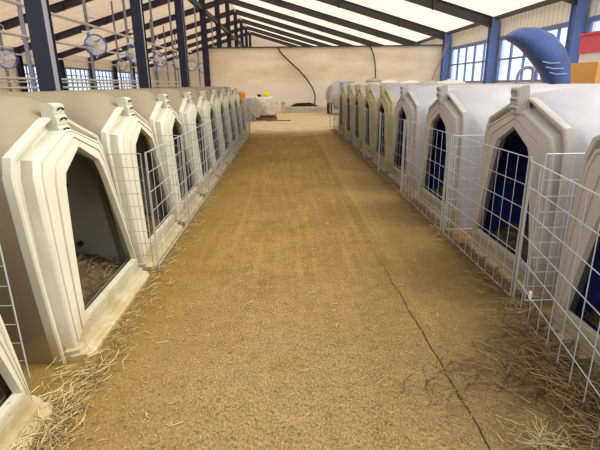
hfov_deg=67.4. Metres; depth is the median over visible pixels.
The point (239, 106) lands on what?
wire fence
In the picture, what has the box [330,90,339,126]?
wire fence
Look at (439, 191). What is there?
bedding
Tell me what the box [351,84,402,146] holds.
hutch
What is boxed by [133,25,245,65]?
roof beam
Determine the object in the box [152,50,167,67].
fan
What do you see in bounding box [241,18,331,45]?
roof beam
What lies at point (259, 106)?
sack
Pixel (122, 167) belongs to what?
wire fence
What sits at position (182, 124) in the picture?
wire fence
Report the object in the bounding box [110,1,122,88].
post
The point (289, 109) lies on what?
concrete ledge
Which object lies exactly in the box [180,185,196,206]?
bedding
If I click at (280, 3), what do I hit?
roof beam
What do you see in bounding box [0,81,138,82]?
rail
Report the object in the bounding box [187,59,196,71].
fan
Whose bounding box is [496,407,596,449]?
straw
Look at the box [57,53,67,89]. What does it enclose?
steel column
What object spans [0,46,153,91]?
wall
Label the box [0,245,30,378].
wire fence
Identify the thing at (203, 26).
steel column
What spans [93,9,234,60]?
roof beam
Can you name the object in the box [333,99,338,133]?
wire fence
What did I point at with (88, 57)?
steel column
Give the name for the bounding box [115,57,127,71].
fan
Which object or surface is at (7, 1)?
rail
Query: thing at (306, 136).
floor
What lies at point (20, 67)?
steel column
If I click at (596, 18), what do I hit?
window
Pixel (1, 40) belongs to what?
post
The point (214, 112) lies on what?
wire fence
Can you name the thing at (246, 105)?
wire fence
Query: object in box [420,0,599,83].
wall
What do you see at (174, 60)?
fan
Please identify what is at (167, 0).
post
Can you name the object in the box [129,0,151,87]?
steel column
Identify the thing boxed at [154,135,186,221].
wire fence
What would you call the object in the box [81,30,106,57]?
fan
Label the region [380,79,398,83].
drum
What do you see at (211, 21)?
post
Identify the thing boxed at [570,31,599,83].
machine
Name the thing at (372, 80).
drum
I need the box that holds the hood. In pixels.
[578,31,599,53]
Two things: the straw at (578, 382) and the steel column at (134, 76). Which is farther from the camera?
the steel column at (134, 76)
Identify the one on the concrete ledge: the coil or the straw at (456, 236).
the coil
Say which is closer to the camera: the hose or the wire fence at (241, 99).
the wire fence at (241, 99)
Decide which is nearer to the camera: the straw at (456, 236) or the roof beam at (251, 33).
the straw at (456, 236)
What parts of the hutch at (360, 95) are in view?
panel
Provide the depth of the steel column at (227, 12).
35.56 m
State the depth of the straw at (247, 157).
2.54 m
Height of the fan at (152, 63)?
0.840 m
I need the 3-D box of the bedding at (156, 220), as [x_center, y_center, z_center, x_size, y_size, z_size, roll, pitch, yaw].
[-2.220,0.001,4.310,1.850,0.231,1.206,-1,17,-1]
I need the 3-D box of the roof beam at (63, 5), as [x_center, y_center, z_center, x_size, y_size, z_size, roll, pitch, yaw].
[-12.072,-11.986,24.130,13.587,4.360,0.260,-1,17,-1]
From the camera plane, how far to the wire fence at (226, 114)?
7.93 m
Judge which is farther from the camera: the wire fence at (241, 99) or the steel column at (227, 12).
the steel column at (227, 12)
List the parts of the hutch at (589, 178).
sill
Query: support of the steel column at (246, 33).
on the floor
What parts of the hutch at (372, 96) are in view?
panel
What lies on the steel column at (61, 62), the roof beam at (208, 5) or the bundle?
the roof beam at (208, 5)
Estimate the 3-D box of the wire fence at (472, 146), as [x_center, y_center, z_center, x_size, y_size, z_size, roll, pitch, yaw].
[1.784,-0.416,4.500,0.589,0.957,0.009,-1,17,-1]
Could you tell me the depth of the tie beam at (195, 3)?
27.51 m
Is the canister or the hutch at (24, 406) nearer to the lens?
the hutch at (24, 406)
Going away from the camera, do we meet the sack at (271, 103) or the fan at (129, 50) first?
the fan at (129, 50)
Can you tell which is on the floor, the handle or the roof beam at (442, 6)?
the handle
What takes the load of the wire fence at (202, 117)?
on the floor
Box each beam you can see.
[0,0,92,30]
[18,0,173,53]
[60,0,226,57]
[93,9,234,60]
[114,18,240,63]
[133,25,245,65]
[149,31,249,67]
[188,0,244,46]
[227,0,382,44]
[235,9,352,45]
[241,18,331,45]
[246,25,312,45]
[250,31,297,45]
[259,0,414,44]
[316,0,446,40]
[405,0,492,27]
[417,0,560,43]
[561,0,577,4]
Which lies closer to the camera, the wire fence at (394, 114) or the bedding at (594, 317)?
the bedding at (594, 317)
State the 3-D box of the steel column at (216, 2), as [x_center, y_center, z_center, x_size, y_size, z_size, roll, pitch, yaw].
[-5.480,-12.027,30.648,0.460,7.750,0.460,-1,17,-1]
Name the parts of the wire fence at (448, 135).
post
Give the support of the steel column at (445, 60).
on the floor
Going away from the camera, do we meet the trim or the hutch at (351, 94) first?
the hutch at (351, 94)
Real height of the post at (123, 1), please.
7.432 m
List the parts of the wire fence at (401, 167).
post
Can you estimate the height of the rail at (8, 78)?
0.060 m
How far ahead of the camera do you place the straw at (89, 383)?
2.71 m
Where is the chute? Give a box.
[504,27,570,83]
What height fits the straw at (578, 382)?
0.091 m
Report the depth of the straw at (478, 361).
2.36 m
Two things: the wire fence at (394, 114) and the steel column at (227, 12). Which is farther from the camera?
the steel column at (227, 12)
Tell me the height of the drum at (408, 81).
1.595 m
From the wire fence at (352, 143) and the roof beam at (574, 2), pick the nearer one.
the wire fence at (352, 143)
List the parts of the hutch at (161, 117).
panel, sill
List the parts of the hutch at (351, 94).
panel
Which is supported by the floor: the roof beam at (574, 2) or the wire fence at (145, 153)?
the wire fence at (145, 153)
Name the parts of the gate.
post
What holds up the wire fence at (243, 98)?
on the floor
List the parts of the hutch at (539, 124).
sill, panel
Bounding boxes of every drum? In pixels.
[365,78,381,83]
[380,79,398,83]
[400,80,419,83]
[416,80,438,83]
[436,79,465,83]
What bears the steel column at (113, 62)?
on the floor
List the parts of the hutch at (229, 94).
panel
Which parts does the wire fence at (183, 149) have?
post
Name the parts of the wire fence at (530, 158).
post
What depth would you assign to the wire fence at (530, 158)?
3.50 m
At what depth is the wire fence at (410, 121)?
6.08 m
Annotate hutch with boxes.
[0,90,203,224]
[0,92,182,270]
[0,95,149,364]
[0,315,52,449]
[55,89,217,195]
[92,88,226,176]
[127,87,234,163]
[162,87,244,145]
[169,86,248,139]
[183,87,240,153]
[339,84,366,134]
[344,84,382,140]
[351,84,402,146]
[362,83,467,158]
[372,83,499,172]
[388,83,547,192]
[416,84,599,227]
[466,85,599,303]
[543,135,599,382]
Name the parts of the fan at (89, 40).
blade, blade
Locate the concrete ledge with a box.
[286,106,326,112]
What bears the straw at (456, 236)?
on the floor
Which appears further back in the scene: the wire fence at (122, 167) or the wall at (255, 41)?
the wall at (255, 41)
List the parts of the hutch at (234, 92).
panel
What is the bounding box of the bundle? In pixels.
[238,91,245,106]
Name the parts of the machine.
label panel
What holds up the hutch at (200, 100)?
on the floor
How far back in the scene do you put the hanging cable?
25.65 m
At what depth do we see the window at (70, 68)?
39.46 m
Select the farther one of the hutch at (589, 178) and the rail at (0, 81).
the rail at (0, 81)
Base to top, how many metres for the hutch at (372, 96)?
1.470 m
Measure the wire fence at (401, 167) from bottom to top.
1.020 m
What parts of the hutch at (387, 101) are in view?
sill, panel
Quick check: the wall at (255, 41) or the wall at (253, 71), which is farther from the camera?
the wall at (255, 41)
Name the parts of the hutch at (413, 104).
sill, panel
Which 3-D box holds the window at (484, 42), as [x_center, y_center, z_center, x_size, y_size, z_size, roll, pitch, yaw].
[8.619,-8.231,22.871,0.140,1.870,5.500,-1,17,-1]
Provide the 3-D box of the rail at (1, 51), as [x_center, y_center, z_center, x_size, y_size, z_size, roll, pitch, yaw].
[-11.014,-9.046,25.264,0.070,0.070,37.300,-1,17,-1]
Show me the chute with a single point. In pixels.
(545, 52)
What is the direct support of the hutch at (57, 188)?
on the floor
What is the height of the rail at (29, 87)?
0.060 m
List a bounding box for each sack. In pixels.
[245,96,278,116]
[247,97,265,117]
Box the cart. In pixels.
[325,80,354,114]
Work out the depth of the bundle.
20.93 m
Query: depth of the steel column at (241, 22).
46.87 m
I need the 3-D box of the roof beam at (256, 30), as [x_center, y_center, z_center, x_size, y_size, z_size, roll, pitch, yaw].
[0.486,-21.261,53.096,13.587,4.360,0.260,-1,17,-1]
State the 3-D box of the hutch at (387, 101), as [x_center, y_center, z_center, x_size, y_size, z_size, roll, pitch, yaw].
[2.553,-1.830,8.267,2.242,1.470,1.300,-1,17,-1]
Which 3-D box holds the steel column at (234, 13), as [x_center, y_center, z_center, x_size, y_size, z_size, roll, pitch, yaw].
[-5.861,-15.614,42.093,0.460,7.750,0.460,-1,17,-1]
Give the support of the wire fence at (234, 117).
on the floor
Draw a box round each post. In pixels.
[0,34,12,91]
[16,0,36,91]
[82,0,97,88]
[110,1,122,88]
[122,0,134,88]
[148,0,159,87]
[149,19,156,87]
[163,26,169,86]
[167,0,176,86]
[174,34,179,86]
[183,0,190,86]
[194,6,200,86]
[211,21,213,46]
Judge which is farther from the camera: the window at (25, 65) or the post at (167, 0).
the window at (25, 65)
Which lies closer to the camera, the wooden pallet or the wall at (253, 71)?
the wooden pallet
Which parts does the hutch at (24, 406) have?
panel, sill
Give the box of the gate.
[512,161,599,443]
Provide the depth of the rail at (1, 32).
13.71 m
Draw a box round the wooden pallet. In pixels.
[246,115,276,119]
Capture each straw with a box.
[9,317,128,449]
[22,134,254,449]
[75,202,597,449]
[83,157,591,449]
[327,128,599,426]
[385,229,599,449]
[395,325,585,415]
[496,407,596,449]
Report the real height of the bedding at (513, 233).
0.231 m
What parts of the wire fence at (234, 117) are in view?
post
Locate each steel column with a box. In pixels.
[13,47,28,91]
[23,0,62,90]
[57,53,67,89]
[88,57,93,88]
[112,61,118,88]
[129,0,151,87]
[132,63,136,88]
[174,0,189,86]
[198,0,210,86]
[214,0,221,46]
[225,1,230,46]
[233,12,238,46]
[240,21,243,46]
[245,28,247,46]
[440,33,450,80]
[483,17,499,83]
[565,0,588,62]
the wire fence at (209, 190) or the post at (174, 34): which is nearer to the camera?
the wire fence at (209, 190)
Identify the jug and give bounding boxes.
[263,91,269,96]
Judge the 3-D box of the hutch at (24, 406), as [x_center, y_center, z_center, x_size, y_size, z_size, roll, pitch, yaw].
[-2.297,0.408,1.383,2.242,1.458,1.300,-1,17,-1]
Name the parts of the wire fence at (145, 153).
post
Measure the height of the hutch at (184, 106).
1.458 m
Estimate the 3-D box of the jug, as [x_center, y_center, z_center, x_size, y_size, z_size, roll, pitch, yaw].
[-1.469,-5.759,19.745,0.298,0.267,0.237,-1,17,-1]
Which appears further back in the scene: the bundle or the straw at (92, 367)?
the bundle
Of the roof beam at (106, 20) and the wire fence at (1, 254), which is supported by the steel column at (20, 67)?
the roof beam at (106, 20)
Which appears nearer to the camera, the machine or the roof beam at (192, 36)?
the machine
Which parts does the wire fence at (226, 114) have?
post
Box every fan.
[0,45,17,69]
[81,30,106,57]
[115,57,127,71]
[124,43,135,64]
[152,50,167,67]
[152,63,161,73]
[171,55,179,69]
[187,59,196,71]
[198,61,203,72]
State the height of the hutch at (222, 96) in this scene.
1.458 m
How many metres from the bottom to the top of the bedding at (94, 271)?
0.231 m
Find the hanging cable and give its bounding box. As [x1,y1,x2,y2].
[368,46,375,77]
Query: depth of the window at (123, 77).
51.46 m
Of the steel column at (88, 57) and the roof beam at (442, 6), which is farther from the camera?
the steel column at (88, 57)
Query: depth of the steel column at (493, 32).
19.82 m
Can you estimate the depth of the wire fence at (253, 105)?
18.82 m
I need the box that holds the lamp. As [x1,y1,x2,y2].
[86,7,95,18]
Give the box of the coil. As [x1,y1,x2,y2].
[291,103,316,105]
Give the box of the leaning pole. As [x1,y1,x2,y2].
[431,44,447,79]
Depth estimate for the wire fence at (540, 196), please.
2.95 m
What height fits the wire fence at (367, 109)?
0.957 m
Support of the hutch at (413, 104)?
on the floor
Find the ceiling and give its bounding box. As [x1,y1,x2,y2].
[0,0,543,63]
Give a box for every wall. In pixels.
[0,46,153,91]
[152,35,285,87]
[208,46,441,110]
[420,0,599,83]
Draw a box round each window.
[23,64,37,91]
[65,67,91,89]
[95,69,114,88]
[117,71,131,88]
[449,40,486,81]
[495,22,568,81]
[587,15,599,32]
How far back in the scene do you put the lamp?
14.70 m
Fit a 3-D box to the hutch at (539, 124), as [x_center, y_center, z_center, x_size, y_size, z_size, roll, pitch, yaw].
[2.709,-0.362,3.583,2.242,1.470,1.300,-1,17,-1]
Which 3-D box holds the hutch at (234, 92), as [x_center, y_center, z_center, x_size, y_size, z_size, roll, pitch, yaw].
[-2.688,-3.262,13.095,2.242,1.458,1.300,-1,17,-1]
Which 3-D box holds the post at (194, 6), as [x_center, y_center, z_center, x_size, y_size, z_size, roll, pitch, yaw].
[-7.684,-12.844,33.884,0.232,7.432,0.232,-1,17,-1]
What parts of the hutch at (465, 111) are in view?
sill, panel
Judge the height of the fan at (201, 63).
0.840 m
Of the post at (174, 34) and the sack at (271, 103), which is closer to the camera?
the sack at (271, 103)
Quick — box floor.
[19,111,599,449]
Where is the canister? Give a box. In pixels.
[281,101,285,112]
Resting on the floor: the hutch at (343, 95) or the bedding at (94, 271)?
the hutch at (343, 95)
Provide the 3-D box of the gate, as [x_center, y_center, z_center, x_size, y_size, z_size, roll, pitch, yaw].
[1.391,0.285,2.366,0.021,1.008,1.493,2,18,9]
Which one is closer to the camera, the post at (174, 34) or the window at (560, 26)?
the window at (560, 26)
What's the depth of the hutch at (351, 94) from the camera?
12.16 m
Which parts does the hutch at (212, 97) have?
panel, sill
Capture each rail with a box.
[0,0,202,59]
[0,30,199,68]
[0,77,203,82]
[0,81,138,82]
[0,85,204,89]
[1,51,178,72]
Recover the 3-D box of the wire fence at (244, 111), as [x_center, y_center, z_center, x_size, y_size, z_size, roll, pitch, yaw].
[-1.475,-2.671,11.887,0.016,1.000,1.314,-1,17,-1]
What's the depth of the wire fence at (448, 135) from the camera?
4.91 m
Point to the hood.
(590, 41)
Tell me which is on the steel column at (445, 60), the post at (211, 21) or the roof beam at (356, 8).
the roof beam at (356, 8)
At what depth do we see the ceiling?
29.55 m
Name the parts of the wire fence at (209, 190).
post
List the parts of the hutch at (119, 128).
panel, sill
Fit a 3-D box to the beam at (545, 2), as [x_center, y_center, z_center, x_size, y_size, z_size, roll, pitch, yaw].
[7.986,-13.210,33.138,0.100,0.160,55.400,-1,17,-1]
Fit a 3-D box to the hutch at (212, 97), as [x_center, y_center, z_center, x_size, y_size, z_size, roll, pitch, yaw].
[-2.559,-2.058,9.251,2.242,1.458,1.300,-1,17,-1]
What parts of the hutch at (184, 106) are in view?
panel, sill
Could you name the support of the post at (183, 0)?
on the floor
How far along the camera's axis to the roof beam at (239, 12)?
41.46 m
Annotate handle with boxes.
[515,66,534,83]
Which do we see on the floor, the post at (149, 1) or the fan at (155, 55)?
the post at (149, 1)
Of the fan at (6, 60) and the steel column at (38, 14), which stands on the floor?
the steel column at (38, 14)
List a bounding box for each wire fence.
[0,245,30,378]
[105,153,153,267]
[144,135,188,270]
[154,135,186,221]
[181,124,208,224]
[182,124,206,193]
[202,117,219,172]
[203,117,221,194]
[214,112,228,156]
[218,112,230,175]
[228,109,236,160]
[235,106,242,153]
[241,99,249,132]
[241,104,246,143]
[245,102,250,139]
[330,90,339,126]
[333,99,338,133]
[339,100,345,140]
[346,102,354,147]
[354,105,365,156]
[364,108,380,171]
[366,109,375,146]
[379,113,405,192]
[381,114,394,170]
[402,120,449,230]
[404,121,425,191]
[443,134,533,298]
[445,135,484,229]
[524,153,584,300]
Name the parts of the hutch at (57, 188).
panel, sill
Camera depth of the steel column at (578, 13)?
14.02 m
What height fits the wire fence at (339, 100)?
1.020 m
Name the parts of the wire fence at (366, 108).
post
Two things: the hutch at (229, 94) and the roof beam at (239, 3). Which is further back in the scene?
the roof beam at (239, 3)
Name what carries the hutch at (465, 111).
on the floor
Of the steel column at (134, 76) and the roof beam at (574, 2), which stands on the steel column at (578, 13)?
the roof beam at (574, 2)
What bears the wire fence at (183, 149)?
on the floor
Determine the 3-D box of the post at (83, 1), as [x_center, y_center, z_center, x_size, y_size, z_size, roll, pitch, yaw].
[-7.048,-6.867,14.808,0.232,7.432,0.232,-1,17,-1]
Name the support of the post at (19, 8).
on the floor
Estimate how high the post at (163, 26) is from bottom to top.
6.344 m
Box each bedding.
[75,240,131,319]
[144,211,168,235]
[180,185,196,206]
[430,183,445,200]
[475,220,528,263]
[573,292,599,327]
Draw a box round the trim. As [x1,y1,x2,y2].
[208,44,441,48]
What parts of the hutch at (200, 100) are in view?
panel, sill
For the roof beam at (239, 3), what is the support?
on the steel column
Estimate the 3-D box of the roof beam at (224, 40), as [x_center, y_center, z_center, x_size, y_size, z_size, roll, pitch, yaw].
[-13.217,-22.745,58.465,13.587,4.360,0.260,-1,17,-1]
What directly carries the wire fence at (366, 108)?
on the floor
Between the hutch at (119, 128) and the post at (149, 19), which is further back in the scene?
the post at (149, 19)
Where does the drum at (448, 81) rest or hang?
on the floor
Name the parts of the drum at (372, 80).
lid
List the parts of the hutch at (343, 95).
panel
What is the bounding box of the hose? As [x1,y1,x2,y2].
[278,48,315,103]
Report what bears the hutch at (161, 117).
on the floor
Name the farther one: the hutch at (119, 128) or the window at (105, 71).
the window at (105, 71)
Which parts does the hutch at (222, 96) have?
panel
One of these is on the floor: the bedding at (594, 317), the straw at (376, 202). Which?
the straw at (376, 202)
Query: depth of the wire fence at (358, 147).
9.61 m
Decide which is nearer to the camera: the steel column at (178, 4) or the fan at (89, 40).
the fan at (89, 40)
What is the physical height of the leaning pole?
3.502 m
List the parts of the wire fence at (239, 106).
post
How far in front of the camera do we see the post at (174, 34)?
42.61 m

